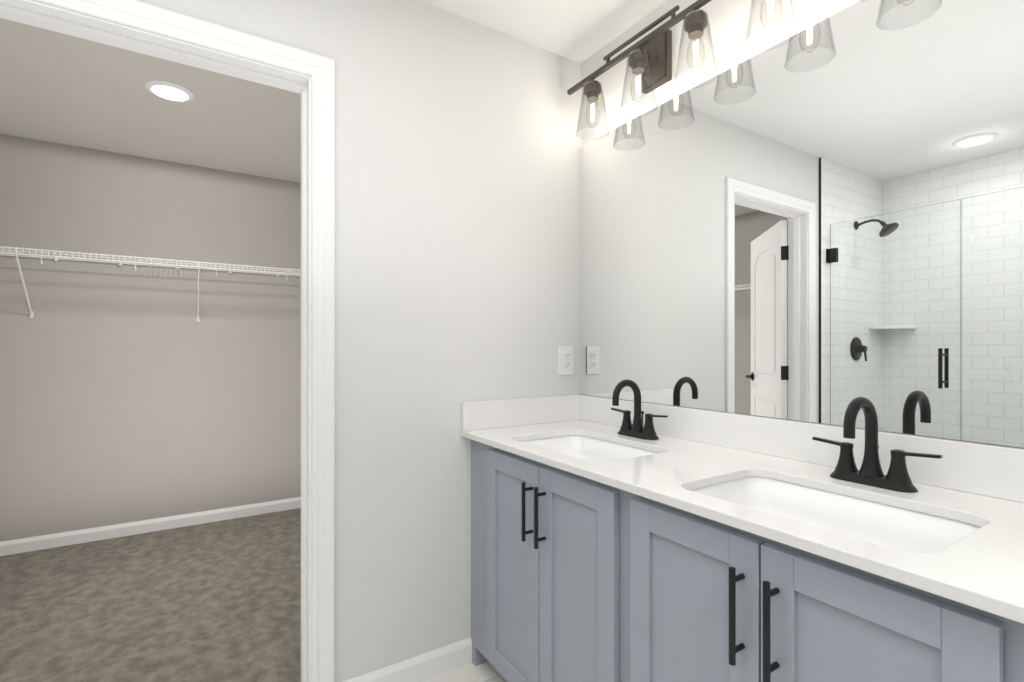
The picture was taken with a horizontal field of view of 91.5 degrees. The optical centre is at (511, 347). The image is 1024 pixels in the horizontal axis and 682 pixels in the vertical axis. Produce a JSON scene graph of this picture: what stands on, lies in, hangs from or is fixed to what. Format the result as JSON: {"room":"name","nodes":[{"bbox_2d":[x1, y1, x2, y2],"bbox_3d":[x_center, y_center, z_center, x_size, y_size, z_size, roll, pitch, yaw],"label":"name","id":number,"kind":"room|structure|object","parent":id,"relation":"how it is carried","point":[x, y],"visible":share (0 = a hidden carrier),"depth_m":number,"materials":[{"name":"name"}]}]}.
{"room":"bathroom","nodes":[
{"label":"bathroom","id":0,"kind":"room"},
{"bbox_2d":[0,508,300,681],"bbox_3d":[-1.634,1.244,2.389,2.900,0.112,2.355,0,0,-32],"label":"floor","id":1,"kind":"structure","parent":0,"point":[218,601],"depth_m":2.28,"materials":[{"name":"beige carpet"}]},
{"bbox_2d":[0,134,300,541],"bbox_3d":[-2.239,-0.010,3.341,2.900,2.420,0.100,0,0,-32],"label":"wall","id":2,"kind":"structure","parent":0,"point":[128,393],"depth_m":3.19,"materials":[{"name":"grey paint"}]},
{"bbox_2d":[0,497,300,555],"bbox_3d":[-2.208,1.151,3.293,2.700,0.083,0.012,0,0,-32],"label":"baseboard","id":3,"kind":"structure","parent":2,"relation":"attached to","point":[22,545],"depth_m":3.19,"materials":[{"name":"white wood"}]},
{"bbox_2d":[0,246,300,321],"bbox_3d":[-2.127,-0.355,3.165,2.692,0.364,0.312,0,0,-32],"label":"closet shelf","id":4,"kind":"object","parent":2,"relation":"attached to","point":[78,258],"visible":0.81,"depth_m":3.00,"materials":[{"name":"white metal"}]},
{"bbox_2d":[0,0,666,182],"bbox_3d":[-0.516,-1.270,0.721,3.100,0.100,6.370,0,0,-32],"label":"ceiling","id":5,"kind":"structure","parent":0,"point":[60,88],"depth_m":2.41,"materials":[{"name":"grey paint"}]},
{"bbox_2d":[145,80,194,101],"bbox_3d":[-1.625,-1.213,2.374,0.196,0.012,0.196,0,0,-32],"label":"recessed light","id":6,"kind":"object","parent":5,"relation":"in","point":[170,91],"visible":0.98,"depth_m":2.36,"materials":[{"name":"white plastic"}]},
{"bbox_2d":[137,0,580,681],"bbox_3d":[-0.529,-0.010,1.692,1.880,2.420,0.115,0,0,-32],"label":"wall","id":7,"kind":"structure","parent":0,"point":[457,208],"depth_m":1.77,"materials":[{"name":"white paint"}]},
{"bbox_2d":[0,0,334,681],"bbox_3d":[-0.981,0.142,1.396,0.912,2.116,0.135,0,0,-32],"label":"door frame","id":8,"kind":"structure","parent":7,"relation":"attached to","point":[317,68],"depth_m":1.56,"materials":[{"name":"white wood"}]},
{"bbox_2d":[343,637,471,681],"bbox_3d":[-0.358,1.125,1.725,0.489,0.090,0.012,0,0,-32],"label":"baseboard","id":9,"kind":"structure","parent":7,"relation":"attached to","point":[436,662],"depth_m":1.76,"materials":[{"name":"white wood"}]},
{"bbox_2d":[461,395,580,430],"bbox_3d":[0.050,0.254,1.977,0.552,0.104,0.020,0,0,-32],"label":"backsplash","id":10,"kind":"structure","parent":7,"relation":"attached to","point":[475,415],"depth_m":1.95,"materials":[{"name":"white stone"}]},
{"bbox_2d":[559,346,572,374],"bbox_3d":[0.229,0.055,2.099,0.075,0.122,0.008,0,0,-32],"label":"electrical outlet plate","id":11,"kind":"object","parent":7,"relation":"attached to","point":[565,360],"visible":1,"depth_m":2.10,"materials":[{"name":"white plastic"}]},
{"bbox_2d":[423,661,506,681],"bbox_3d":[0.115,1.235,-0.274,3.100,0.130,4.015,0,0,-32],"label":"floor","id":12,"kind":"structure","parent":0,"point":[483,672],"depth_m":1.78,"materials":[{"name":"tile"}]},
{"bbox_2d":[461,435,1023,681],"bbox_3d":[0.454,0.749,1.344,0.588,0.843,1.522,0,0,-32],"label":"bathroom vanity","id":13,"kind":"object","parent":12,"relation":"on","point":[614,538],"depth_m":1.05,"materials":[{"name":"grey"}]},
{"bbox_2d":[461,419,1023,610],"bbox_3d":[0.469,0.317,1.335,0.572,0.020,1.553,0,0,-32],"label":"countertop","id":14,"kind":"structure","parent":13,"relation":"on","point":[988,564],"depth_m":0.99,"materials":[{"name":"white stone"}]},
{"bbox_2d":[513,431,668,462],"bbox_3d":[0.234,0.392,1.599,0.380,0.154,0.520,0,0,-32],"label":"sink","id":15,"kind":"object","parent":14,"relation":"in","point":[583,444],"depth_m":1.78,"materials":[{"name":"white ceramic"}]},
{"bbox_2d":[609,379,668,438],"bbox_3d":[0.399,0.207,1.704,0.146,0.198,0.250,0,0,-32],"label":"faucet","id":16,"kind":"object","parent":14,"relation":"on","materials":[{"name":"black metal"}]},
{"bbox_2d":[677,467,992,558],"bbox_3d":[0.613,0.392,1.003,0.380,0.154,0.519,0,0,-32],"label":"sink","id":17,"kind":"object","parent":14,"relation":"in","point":[915,528],"depth_m":1.10,"materials":[{"name":"white ceramic"}]},
{"bbox_2d":[809,397,944,494],"bbox_3d":[0.778,0.207,1.107,0.146,0.198,0.250,0,0,-32],"label":"faucet","id":18,"kind":"object","parent":14,"relation":"on","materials":[{"name":"black metal"}]},
{"bbox_2d":[581,0,1023,448],"bbox_3d":[1.366,-0.010,0.553,0.100,2.420,4.070,0,0,-32],"label":"wall","id":19,"kind":"structure","parent":0,"point":[729,22],"depth_m":1.65,"materials":[{"name":"white paint"}]},
{"bbox_2d":[567,0,716,139],"bbox_3d":[0.454,-0.963,1.739,0.168,0.274,0.760,0,0,-32],"label":"sconce","id":20,"kind":"object","parent":19,"relation":"attached to","point":[649,56],"visible":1,"depth_m":1.73,"materials":[{"name":"clear glass"}]},
{"bbox_2d":[580,0,1023,447],"bbox_3d":[0.701,-0.330,1.500,0.006,1.060,1.521,0,0,-32],"label":"mirror","id":21,"kind":"object","parent":19,"relation":"attached to","point":[822,221],"visible":1,"depth_m":1.29,"materials":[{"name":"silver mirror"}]},
{"bbox_2d":[581,395,1023,502],"bbox_3d":[0.702,0.254,1.483,0.020,0.104,1.553,0,0,-32],"label":"backsplash","id":22,"kind":"structure","parent":19,"relation":"attached to","point":[979,468],"depth_m":1.32,"materials":[{"name":"white stone"}]},
{"bbox_2d":[745,0,865,50],"bbox_3d":[0.833,-0.963,1.142,0.168,0.274,0.760,0,0,-32],"label":"sconce","id":23,"kind":"object","parent":19,"relation":"attached to","point":[769,12],"visible":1,"depth_m":1.33,"materials":[{"name":"clear glass"}]}
]}

